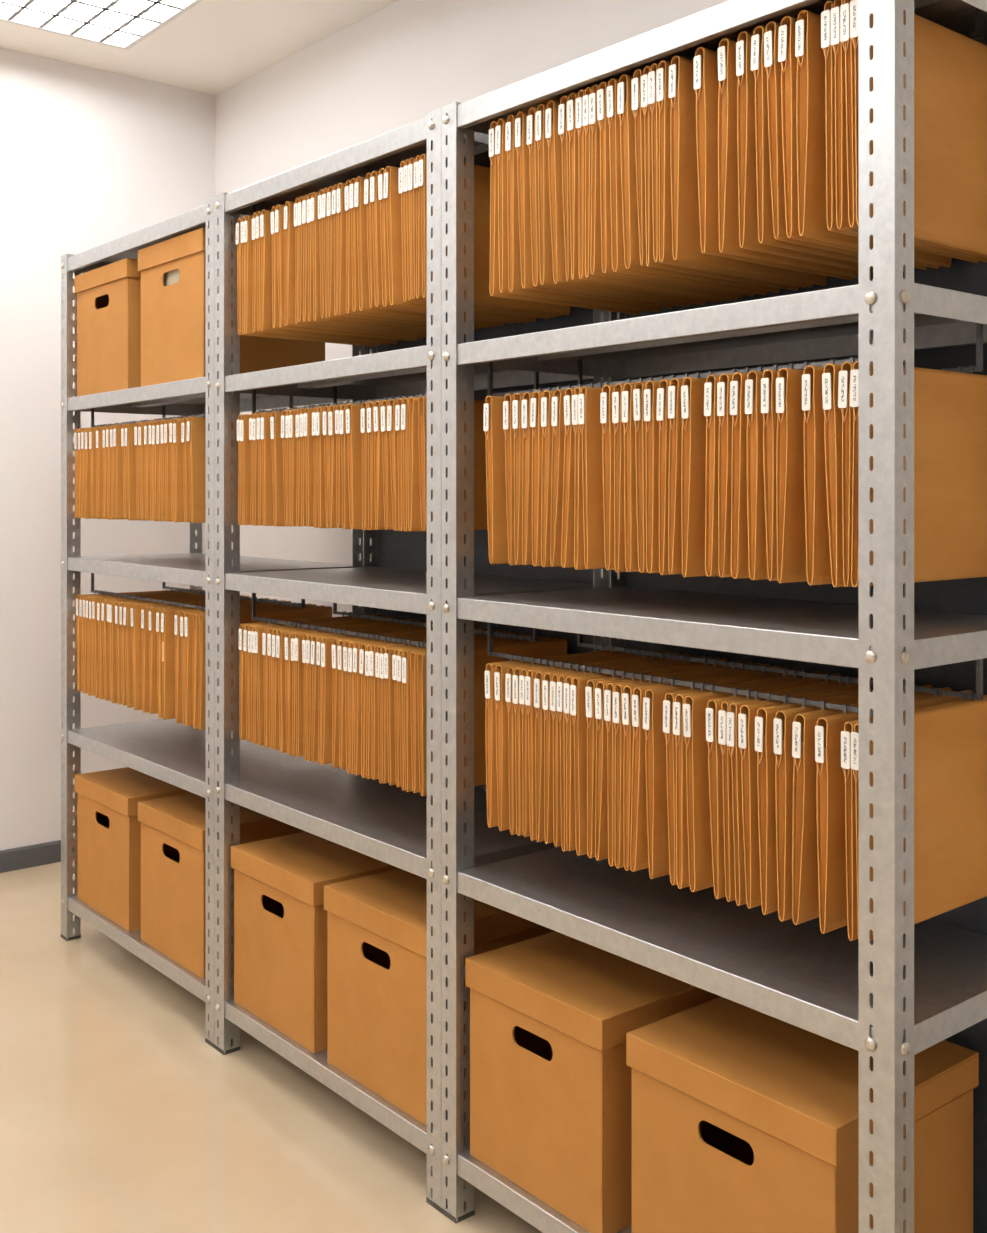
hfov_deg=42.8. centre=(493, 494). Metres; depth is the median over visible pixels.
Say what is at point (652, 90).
folder
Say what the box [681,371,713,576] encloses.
folder
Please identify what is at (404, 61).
wall
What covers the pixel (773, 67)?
folder
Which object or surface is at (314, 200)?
folder
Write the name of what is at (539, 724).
folder
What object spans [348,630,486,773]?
folder
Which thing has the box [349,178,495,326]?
folder
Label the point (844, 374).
folder
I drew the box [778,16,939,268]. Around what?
folder
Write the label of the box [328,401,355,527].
folder
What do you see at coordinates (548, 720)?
folder
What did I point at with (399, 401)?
folder
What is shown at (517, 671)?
folder
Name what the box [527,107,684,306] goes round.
folder
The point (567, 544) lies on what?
folder
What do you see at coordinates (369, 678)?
folder
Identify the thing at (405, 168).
folder
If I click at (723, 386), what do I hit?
folder
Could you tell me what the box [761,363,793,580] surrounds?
folder
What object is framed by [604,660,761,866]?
folder
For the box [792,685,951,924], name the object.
folder
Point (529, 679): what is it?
folder
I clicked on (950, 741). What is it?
folder
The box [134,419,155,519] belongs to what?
folder
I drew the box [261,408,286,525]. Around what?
folder
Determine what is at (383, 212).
folder
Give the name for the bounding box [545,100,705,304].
folder
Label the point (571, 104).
folder
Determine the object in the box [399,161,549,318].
folder
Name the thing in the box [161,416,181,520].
folder
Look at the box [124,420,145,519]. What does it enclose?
folder
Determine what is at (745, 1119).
box
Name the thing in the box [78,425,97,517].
folder
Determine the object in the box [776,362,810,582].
folder
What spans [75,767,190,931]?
box
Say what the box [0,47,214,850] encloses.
wall
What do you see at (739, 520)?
folder
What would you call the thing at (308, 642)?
folder
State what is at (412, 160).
folder
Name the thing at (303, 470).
folder
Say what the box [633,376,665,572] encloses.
folder
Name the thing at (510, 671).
folder
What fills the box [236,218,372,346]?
folder
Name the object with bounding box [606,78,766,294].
folder
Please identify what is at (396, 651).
folder
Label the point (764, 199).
folder
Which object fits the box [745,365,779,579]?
folder
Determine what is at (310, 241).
folder
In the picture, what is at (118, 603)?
folder
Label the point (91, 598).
folder
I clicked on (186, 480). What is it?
folder
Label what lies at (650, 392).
folder
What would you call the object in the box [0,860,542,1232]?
floor
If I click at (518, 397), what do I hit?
folder
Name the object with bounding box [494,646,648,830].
folder
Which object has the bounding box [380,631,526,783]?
folder
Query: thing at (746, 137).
folder
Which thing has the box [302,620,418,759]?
folder
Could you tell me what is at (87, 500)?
folder
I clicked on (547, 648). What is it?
folder
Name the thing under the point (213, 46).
ceiling
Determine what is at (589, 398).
folder
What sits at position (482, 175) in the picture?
folder
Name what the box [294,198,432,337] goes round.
folder
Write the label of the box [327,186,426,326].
folder
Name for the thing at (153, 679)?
folder
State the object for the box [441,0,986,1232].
shelving unit
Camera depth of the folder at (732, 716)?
1.79 m
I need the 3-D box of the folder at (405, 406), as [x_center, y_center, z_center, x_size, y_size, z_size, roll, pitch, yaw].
[-0.028,-0.062,2.527,0.372,0.267,0.020,0,0,-40]
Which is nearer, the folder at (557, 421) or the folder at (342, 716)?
the folder at (557, 421)
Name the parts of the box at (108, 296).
lid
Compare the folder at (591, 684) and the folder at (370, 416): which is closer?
the folder at (591, 684)
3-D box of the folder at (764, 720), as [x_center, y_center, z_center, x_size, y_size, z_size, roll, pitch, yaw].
[0.514,0.435,1.871,0.373,0.299,0.021,0,0,-40]
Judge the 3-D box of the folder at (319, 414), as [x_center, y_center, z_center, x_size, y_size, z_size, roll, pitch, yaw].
[-0.226,-0.062,2.766,0.372,0.267,0.017,0,0,-40]
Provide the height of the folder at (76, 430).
0.272 m
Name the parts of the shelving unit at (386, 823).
post, hanging rail, hanging rail, hanging rail, shelf, shelf, post, shelf, shelf, shelf, hanging rail, hanging rail, post, panel, post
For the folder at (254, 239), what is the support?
hanging from the shelving unit at (386, 823)
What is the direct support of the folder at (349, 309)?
hanging from the shelving unit at (386, 823)
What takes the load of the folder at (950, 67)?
hanging from the shelving unit at (892, 997)
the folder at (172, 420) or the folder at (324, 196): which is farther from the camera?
the folder at (172, 420)
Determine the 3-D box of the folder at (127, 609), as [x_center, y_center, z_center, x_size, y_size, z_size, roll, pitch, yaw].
[-0.850,0.428,3.520,0.372,0.294,0.026,0,0,-40]
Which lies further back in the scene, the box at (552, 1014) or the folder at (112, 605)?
the folder at (112, 605)
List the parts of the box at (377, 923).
lid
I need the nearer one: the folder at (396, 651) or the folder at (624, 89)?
the folder at (624, 89)
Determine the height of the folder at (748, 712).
0.297 m
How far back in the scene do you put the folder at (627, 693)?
1.96 m
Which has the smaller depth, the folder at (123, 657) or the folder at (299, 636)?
the folder at (299, 636)
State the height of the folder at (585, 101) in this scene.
0.317 m
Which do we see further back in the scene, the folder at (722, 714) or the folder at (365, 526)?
the folder at (365, 526)
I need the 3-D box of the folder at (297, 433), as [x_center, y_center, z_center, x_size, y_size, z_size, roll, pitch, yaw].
[-0.278,-0.063,2.829,0.372,0.264,0.020,0,0,-40]
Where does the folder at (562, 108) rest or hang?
hanging from the shelving unit at (892, 997)
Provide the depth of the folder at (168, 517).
3.21 m
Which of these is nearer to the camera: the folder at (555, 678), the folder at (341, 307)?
the folder at (555, 678)
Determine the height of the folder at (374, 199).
0.282 m
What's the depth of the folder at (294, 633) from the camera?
2.73 m
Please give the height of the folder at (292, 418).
0.264 m
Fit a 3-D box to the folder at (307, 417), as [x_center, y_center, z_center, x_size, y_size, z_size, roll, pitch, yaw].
[-0.257,-0.063,2.803,0.372,0.265,0.018,0,0,-40]
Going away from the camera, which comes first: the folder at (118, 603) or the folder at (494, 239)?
the folder at (494, 239)
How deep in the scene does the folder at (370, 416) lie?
2.50 m
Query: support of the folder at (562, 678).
hanging from the shelving unit at (892, 997)
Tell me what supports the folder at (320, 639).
hanging from the shelving unit at (386, 823)
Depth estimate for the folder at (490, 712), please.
2.22 m
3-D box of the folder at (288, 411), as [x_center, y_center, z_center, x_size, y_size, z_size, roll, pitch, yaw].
[-0.305,-0.063,2.862,0.372,0.264,0.017,0,0,-40]
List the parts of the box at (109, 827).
lid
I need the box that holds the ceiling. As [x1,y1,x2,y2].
[0,0,396,94]
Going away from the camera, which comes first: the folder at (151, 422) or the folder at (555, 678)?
the folder at (555, 678)
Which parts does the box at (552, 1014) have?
lid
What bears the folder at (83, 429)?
hanging from the shelving unit at (180, 755)
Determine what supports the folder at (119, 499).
hanging from the shelving unit at (180, 755)
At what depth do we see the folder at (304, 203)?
2.69 m
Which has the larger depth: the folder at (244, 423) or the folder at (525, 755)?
the folder at (244, 423)
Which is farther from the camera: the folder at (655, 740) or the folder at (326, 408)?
the folder at (326, 408)
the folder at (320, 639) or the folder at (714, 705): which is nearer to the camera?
the folder at (714, 705)
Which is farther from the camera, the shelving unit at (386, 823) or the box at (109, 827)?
the box at (109, 827)
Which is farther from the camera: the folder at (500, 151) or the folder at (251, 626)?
the folder at (251, 626)
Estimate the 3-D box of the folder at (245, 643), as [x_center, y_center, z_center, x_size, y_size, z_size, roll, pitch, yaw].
[-0.425,0.427,3.006,0.372,0.278,0.021,0,0,-40]
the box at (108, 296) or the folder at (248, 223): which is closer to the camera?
the folder at (248, 223)
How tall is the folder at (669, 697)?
0.298 m
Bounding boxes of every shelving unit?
[61,196,362,1047]
[214,108,608,1212]
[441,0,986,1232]
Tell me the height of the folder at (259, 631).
0.280 m
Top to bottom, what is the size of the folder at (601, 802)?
0.298 m
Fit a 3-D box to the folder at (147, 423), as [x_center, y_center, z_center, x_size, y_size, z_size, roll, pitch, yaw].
[-0.768,-0.067,3.421,0.372,0.271,0.019,0,0,-40]
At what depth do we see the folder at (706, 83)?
1.84 m
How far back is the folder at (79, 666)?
3.67 m
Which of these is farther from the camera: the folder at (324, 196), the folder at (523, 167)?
the folder at (324, 196)
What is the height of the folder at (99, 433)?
0.273 m
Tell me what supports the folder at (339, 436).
hanging from the shelving unit at (386, 823)
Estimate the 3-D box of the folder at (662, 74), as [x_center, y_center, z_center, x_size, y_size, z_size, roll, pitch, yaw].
[0.395,-0.507,2.015,0.373,0.315,0.018,0,0,-40]
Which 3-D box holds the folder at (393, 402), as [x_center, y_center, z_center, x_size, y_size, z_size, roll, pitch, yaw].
[-0.055,-0.062,2.559,0.372,0.266,0.028,0,0,-40]
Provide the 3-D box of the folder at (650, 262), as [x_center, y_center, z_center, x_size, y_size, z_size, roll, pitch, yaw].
[0.374,-0.506,2.041,0.373,0.317,0.017,0,0,-40]
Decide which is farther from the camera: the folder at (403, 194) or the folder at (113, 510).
the folder at (113, 510)
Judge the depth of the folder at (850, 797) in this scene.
1.65 m
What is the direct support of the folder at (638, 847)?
hanging from the shelving unit at (892, 997)
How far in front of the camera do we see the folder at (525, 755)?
2.14 m
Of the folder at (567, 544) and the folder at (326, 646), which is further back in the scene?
the folder at (326, 646)
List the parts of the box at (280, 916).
lid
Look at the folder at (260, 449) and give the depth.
2.84 m
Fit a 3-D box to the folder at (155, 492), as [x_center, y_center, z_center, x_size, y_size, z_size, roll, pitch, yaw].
[-0.737,-0.066,3.384,0.372,0.273,0.021,0,0,-40]
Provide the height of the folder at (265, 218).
0.284 m
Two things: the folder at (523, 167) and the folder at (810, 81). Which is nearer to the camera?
the folder at (810, 81)
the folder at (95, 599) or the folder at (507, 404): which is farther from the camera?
the folder at (95, 599)
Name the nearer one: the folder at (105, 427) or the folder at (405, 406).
the folder at (405, 406)
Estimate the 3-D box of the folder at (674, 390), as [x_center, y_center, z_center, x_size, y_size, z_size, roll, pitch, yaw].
[0.410,-0.032,1.997,0.373,0.304,0.021,0,0,-40]
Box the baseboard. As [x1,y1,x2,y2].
[0,838,74,872]
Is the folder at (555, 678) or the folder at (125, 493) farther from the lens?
the folder at (125, 493)
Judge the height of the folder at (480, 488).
0.265 m
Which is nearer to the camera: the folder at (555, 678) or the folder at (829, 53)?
the folder at (829, 53)
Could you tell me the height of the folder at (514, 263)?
0.317 m
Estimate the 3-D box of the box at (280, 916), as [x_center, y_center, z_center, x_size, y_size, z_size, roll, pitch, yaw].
[-0.358,0.999,2.904,0.356,0.362,0.368,0,0,-40]
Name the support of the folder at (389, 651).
hanging from the shelving unit at (386, 823)
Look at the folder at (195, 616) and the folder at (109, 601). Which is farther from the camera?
the folder at (109, 601)
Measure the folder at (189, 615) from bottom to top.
0.294 m
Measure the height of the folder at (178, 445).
0.273 m
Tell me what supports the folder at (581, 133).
hanging from the shelving unit at (892, 997)
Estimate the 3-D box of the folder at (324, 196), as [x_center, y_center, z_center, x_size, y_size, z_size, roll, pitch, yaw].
[-0.210,-0.509,2.746,0.372,0.283,0.019,0,0,-40]
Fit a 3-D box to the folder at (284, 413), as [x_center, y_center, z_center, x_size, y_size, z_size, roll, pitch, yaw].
[-0.316,-0.062,2.874,0.372,0.266,0.023,0,0,-40]
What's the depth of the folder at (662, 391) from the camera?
1.90 m
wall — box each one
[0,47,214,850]
[215,0,727,616]
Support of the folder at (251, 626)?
hanging from the shelving unit at (386, 823)
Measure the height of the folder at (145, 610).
0.294 m
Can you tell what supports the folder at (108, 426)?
hanging from the shelving unit at (180, 755)
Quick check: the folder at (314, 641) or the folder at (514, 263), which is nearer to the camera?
the folder at (514, 263)
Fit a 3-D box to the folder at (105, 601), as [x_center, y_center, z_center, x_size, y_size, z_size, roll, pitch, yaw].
[-0.945,0.428,3.635,0.372,0.294,0.028,0,0,-40]
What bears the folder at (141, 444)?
hanging from the shelving unit at (180, 755)
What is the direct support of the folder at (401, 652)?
hanging from the shelving unit at (386, 823)
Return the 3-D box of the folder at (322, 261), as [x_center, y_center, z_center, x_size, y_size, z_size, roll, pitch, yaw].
[-0.220,-0.509,2.759,0.372,0.282,0.019,0,0,-40]
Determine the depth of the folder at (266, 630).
2.82 m
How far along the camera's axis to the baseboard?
4.40 m
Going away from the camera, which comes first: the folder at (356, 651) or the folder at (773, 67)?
the folder at (773, 67)
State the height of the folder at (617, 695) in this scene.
0.300 m
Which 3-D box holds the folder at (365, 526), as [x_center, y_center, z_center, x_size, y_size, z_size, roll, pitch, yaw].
[-0.117,-0.062,2.634,0.372,0.268,0.019,0,0,-40]
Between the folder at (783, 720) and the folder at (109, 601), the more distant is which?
the folder at (109, 601)
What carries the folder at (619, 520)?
hanging from the shelving unit at (892, 997)
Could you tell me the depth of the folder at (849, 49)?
1.65 m
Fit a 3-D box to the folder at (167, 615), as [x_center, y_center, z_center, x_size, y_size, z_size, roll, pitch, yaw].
[-0.702,0.429,3.342,0.372,0.295,0.021,0,0,-40]
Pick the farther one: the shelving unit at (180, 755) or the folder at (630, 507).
the shelving unit at (180, 755)
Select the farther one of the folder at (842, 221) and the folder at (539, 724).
the folder at (539, 724)
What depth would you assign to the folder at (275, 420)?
2.79 m
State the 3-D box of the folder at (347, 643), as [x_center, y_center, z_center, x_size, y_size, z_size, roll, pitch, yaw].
[-0.157,0.428,2.683,0.372,0.280,0.020,0,0,-40]
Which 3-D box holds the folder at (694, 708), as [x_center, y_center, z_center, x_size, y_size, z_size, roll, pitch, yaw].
[0.430,0.435,1.973,0.373,0.299,0.022,0,0,-40]
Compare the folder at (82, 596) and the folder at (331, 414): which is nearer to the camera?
the folder at (331, 414)
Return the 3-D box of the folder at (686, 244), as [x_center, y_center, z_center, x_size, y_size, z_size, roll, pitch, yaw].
[0.411,-0.506,1.995,0.373,0.316,0.020,0,0,-40]
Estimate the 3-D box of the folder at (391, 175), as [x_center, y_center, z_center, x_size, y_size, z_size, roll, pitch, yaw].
[-0.062,-0.508,2.568,0.372,0.284,0.030,0,0,-40]
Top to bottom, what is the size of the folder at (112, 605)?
0.295 m
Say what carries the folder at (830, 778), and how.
hanging from the shelving unit at (892, 997)
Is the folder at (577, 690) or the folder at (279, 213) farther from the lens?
the folder at (279, 213)
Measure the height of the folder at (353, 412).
0.267 m
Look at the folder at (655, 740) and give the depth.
1.92 m
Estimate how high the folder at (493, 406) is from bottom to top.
0.307 m
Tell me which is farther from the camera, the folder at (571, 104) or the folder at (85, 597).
the folder at (85, 597)
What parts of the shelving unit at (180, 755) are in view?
post, hanging rail, hanging rail, shelf, shelf, post, shelf, shelf, shelf, post, hanging rail, hanging rail, post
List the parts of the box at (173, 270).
lid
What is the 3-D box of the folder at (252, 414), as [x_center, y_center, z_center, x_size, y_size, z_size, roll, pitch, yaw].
[-0.409,-0.062,2.987,0.372,0.267,0.017,0,0,-40]
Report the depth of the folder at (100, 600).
3.54 m
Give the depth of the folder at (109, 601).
3.49 m
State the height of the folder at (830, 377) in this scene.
0.307 m
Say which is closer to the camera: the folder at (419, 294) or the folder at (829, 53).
the folder at (829, 53)
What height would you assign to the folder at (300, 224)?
0.281 m
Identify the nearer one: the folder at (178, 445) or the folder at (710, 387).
the folder at (710, 387)
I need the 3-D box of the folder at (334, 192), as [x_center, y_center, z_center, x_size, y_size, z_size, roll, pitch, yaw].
[-0.185,-0.510,2.716,0.372,0.282,0.019,0,0,-40]
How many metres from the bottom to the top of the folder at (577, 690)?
0.300 m
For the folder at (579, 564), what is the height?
0.307 m
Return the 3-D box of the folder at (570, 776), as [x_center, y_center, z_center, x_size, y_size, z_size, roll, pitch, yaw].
[0.263,0.434,2.174,0.373,0.297,0.017,0,0,-40]
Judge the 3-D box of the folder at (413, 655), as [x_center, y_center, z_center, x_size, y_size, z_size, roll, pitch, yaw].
[-0.010,0.427,2.507,0.370,0.278,0.019,0,0,-40]
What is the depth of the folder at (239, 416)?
2.91 m
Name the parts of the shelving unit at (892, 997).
post, shelf, post, hanging rail, hanging rail, hanging rail, shelf, shelf, shelf, shelf, hanging rail, hanging rail, panel, post, hanging rail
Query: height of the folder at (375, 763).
0.277 m
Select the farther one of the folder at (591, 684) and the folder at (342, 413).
the folder at (342, 413)
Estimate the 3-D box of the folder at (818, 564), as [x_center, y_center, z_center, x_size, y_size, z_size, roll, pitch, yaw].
[0.565,-0.031,1.810,0.373,0.307,0.020,0,0,-40]
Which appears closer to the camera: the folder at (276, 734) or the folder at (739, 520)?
the folder at (739, 520)
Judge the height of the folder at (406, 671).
0.281 m
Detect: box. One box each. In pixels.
[75,258,140,395]
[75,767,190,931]
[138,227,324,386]
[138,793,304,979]
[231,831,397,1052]
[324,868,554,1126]
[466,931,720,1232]
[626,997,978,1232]
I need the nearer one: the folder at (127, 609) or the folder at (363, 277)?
the folder at (363, 277)
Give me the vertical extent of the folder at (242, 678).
0.280 m
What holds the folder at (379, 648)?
hanging from the shelving unit at (386, 823)
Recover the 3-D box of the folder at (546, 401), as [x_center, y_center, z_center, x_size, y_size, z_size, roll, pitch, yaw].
[0.228,-0.031,2.217,0.373,0.306,0.022,0,0,-40]
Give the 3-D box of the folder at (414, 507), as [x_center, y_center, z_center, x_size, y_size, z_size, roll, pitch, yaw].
[-0.014,-0.063,2.511,0.370,0.265,0.018,0,0,-40]
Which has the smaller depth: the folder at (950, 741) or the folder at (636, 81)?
the folder at (950, 741)
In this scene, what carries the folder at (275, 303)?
hanging from the shelving unit at (386, 823)
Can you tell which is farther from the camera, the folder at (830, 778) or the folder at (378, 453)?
the folder at (378, 453)
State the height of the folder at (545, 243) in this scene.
0.315 m
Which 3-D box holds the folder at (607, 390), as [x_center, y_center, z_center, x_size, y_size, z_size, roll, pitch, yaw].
[0.319,-0.032,2.107,0.373,0.304,0.021,0,0,-40]
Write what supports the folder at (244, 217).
hanging from the shelving unit at (386, 823)
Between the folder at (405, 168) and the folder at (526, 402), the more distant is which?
the folder at (405, 168)
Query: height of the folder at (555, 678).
0.297 m
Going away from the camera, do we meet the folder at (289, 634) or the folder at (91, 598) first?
the folder at (289, 634)
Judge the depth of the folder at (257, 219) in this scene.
2.85 m
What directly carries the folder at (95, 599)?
hanging from the shelving unit at (180, 755)
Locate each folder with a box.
[74,425,95,517]
[76,586,195,690]
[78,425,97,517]
[79,587,199,692]
[81,424,101,517]
[83,587,200,693]
[84,424,106,518]
[86,588,205,695]
[89,424,108,518]
[89,588,186,695]
[92,589,189,697]
[96,423,115,518]
[97,589,198,698]
[101,590,205,700]
[103,422,124,517]
[106,422,126,519]
[107,591,200,701]
[109,591,232,702]
[110,421,132,518]
[113,421,135,518]
[115,596,205,703]
[120,595,244,705]
[121,420,144,518]
[123,596,249,707]
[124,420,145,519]
[131,597,256,709]
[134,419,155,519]
[138,418,161,520]
[141,598,268,712]
[144,418,164,519]
[149,417,172,520]
[149,597,277,713]
[152,417,173,520]
[156,416,180,520]
[156,600,284,717]
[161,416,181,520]
[161,598,291,719]
[164,415,188,521]
[169,415,190,521]
[173,414,196,521]
[174,600,305,723]
[180,601,309,723]
[181,413,203,521]
[184,602,316,725]
[187,417,232,522]
[193,603,324,728]
[199,603,331,729]
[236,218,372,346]
[237,410,260,524]
[239,611,375,739]
[240,410,265,524]
[241,216,373,345]
[243,612,380,740]
[244,215,379,345]
[248,613,384,742]
[249,409,274,524]
[251,613,387,743]
[252,213,388,343]
[252,409,277,525]
[254,614,392,745]
[255,211,261,330]
[257,408,282,525]
[260,209,397,343]
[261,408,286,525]
[262,615,400,747]
[267,616,406,747]
[270,407,296,526]
[271,206,409,340]
[272,616,411,749]
[275,204,416,340]
[276,617,416,752]
[281,406,306,526]
[284,201,423,338]
[285,405,311,525]
[285,618,425,754]
[289,405,315,525]
[291,619,425,756]
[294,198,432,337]
[294,619,432,756]
[295,404,322,525]
[298,196,426,334]
[300,404,325,525]
[302,195,426,333]
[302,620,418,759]
[303,403,329,526]
[306,621,424,760]
[307,193,426,332]
[310,192,426,331]
[311,622,424,761]
[312,403,336,527]
[316,402,343,527]
[316,622,432,764]
[318,189,426,328]
[321,623,464,764]
[322,188,426,327]
[323,401,348,527]
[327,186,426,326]
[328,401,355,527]
[332,184,423,324]
[332,627,475,767]
[335,400,362,527]
[337,183,479,329]
[337,628,481,769]
[339,400,364,528]
[343,629,486,772]
[345,180,488,327]
[346,399,373,529]
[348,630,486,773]
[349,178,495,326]
[353,627,498,775]
[354,176,503,325]
[359,628,505,777]
[361,397,393,529]
[364,173,512,323]
[365,629,511,778]
[367,397,394,529]
[369,630,516,779]
[370,171,519,322]
[373,396,401,529]
[375,633,521,783]
[378,168,528,322]
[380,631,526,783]
[381,395,409,529]
[383,166,535,321]
[384,632,531,784]
[387,395,413,530]
[392,633,539,786]
[395,394,423,530]
[397,633,544,790]
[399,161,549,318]
[401,393,426,531]
[402,634,550,791]
[403,159,554,317]
[408,157,557,316]
[408,397,421,530]
[410,635,557,792]
[414,155,561,315]
[417,636,566,795]
[418,396,487,530]
[419,154,569,315]
[483,391,513,563]
[485,644,637,827]
[489,121,640,314]
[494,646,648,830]
[495,118,648,311]
[503,389,533,564]
[505,115,660,311]
[505,647,659,834]
[512,388,543,563]
[512,648,666,835]
[515,111,672,308]
[519,649,673,836]
[521,387,552,564]
[525,650,679,840]
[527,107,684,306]
[530,386,562,565]
[534,651,688,841]
[535,104,691,305]
[541,385,572,566]
[542,652,697,843]
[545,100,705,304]
[550,384,583,565]
[550,653,705,846]
[556,654,711,851]
[558,96,716,302]
[561,383,595,567]
[564,655,719,850]
[567,93,721,301]
[570,656,726,855]
[572,382,603,569]
[576,89,730,300]
[578,381,609,568]
[582,87,737,299]
[585,658,741,857]
[589,85,742,297]
[595,659,751,860]
[597,82,754,296]
[600,379,632,569]
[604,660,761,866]
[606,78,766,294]
[612,378,644,571]
[613,661,769,868]
[617,74,779,292]
[622,377,654,571]
[622,663,779,870]
[630,664,789,871]
[631,69,786,289]
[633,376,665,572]
[641,66,797,290]
[643,665,801,878]
[644,375,676,572]
[648,63,805,287]
[656,60,812,287]
[656,373,689,574]
[663,668,821,885]
[668,372,699,573]
[669,56,826,285]
[673,669,831,888]
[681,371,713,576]
[683,671,840,891]
[694,47,853,280]
[704,369,737,576]
[706,674,858,898]
[717,368,750,576]
[718,38,872,279]
[718,675,872,901]
[727,676,872,905]
[730,366,763,578]
[736,32,872,272]
[738,678,872,908]
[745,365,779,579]
[751,26,903,271]
[755,683,903,914]
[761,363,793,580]
[764,21,926,269]
[774,685,933,921]
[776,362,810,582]
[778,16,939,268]
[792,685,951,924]
[795,10,951,267]
[802,359,835,584]
[815,688,971,933]
[821,1,977,262]
[822,357,946,586]
[831,0,986,261]
[838,362,963,586]
[840,0,986,257]
[841,691,986,940]
[850,0,986,254]
[850,361,986,586]
[851,692,986,941]
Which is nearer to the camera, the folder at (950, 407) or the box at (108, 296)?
the folder at (950, 407)
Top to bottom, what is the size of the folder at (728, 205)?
0.318 m
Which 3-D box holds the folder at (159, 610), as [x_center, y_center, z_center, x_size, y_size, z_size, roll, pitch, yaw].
[-0.721,0.429,3.364,0.372,0.295,0.020,0,0,-40]
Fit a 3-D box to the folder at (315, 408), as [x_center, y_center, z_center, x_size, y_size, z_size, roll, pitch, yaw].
[-0.235,-0.062,2.777,0.372,0.267,0.017,0,0,-40]
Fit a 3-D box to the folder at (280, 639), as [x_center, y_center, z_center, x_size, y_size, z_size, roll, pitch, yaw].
[-0.328,0.428,2.890,0.372,0.281,0.025,0,0,-40]
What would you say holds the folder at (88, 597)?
hanging from the shelving unit at (180, 755)
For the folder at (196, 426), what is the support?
hanging from the shelving unit at (180, 755)
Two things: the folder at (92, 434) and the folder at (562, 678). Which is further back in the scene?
the folder at (92, 434)
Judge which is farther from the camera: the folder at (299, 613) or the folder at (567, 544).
the folder at (299, 613)
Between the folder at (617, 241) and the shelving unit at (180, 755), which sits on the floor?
the shelving unit at (180, 755)
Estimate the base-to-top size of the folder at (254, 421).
0.267 m
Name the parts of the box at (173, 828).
lid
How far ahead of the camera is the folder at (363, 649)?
2.52 m
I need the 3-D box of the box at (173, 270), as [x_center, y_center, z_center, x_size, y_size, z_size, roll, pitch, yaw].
[-0.684,-0.463,3.297,0.356,0.362,0.376,0,0,-40]
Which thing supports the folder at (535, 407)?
hanging from the shelving unit at (892, 997)
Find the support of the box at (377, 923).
on the shelving unit at (386, 823)
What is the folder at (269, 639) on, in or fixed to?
hanging from the shelving unit at (386, 823)
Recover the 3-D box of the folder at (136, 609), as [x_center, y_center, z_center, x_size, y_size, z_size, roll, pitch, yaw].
[-0.821,0.429,3.485,0.372,0.295,0.026,0,0,-40]
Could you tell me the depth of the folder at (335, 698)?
2.60 m
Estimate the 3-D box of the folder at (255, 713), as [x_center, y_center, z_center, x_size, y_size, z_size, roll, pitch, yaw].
[-0.403,0.427,2.980,0.372,0.280,0.017,0,0,-40]
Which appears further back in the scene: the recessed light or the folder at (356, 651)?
the recessed light
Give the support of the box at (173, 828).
on the shelving unit at (180, 755)
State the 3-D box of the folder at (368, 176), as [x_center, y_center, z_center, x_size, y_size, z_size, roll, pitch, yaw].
[-0.107,-0.510,2.622,0.372,0.282,0.024,0,0,-40]
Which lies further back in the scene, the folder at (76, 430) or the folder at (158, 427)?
the folder at (76, 430)
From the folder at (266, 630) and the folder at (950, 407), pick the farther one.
the folder at (266, 630)
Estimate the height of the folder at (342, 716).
0.277 m
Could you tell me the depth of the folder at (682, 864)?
1.87 m
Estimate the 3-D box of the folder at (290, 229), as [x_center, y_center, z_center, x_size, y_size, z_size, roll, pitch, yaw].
[-0.309,-0.509,2.866,0.372,0.282,0.020,0,0,-40]
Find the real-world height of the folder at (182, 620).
0.292 m
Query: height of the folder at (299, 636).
0.278 m
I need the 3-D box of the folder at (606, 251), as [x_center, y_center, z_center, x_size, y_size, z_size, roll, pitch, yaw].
[0.314,-0.507,2.113,0.373,0.315,0.019,0,0,-40]
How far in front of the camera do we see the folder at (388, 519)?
2.46 m
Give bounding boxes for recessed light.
[0,0,202,49]
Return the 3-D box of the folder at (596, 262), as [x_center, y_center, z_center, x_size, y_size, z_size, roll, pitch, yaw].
[0.301,-0.508,2.128,0.373,0.314,0.017,0,0,-40]
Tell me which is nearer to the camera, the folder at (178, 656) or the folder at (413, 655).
the folder at (413, 655)

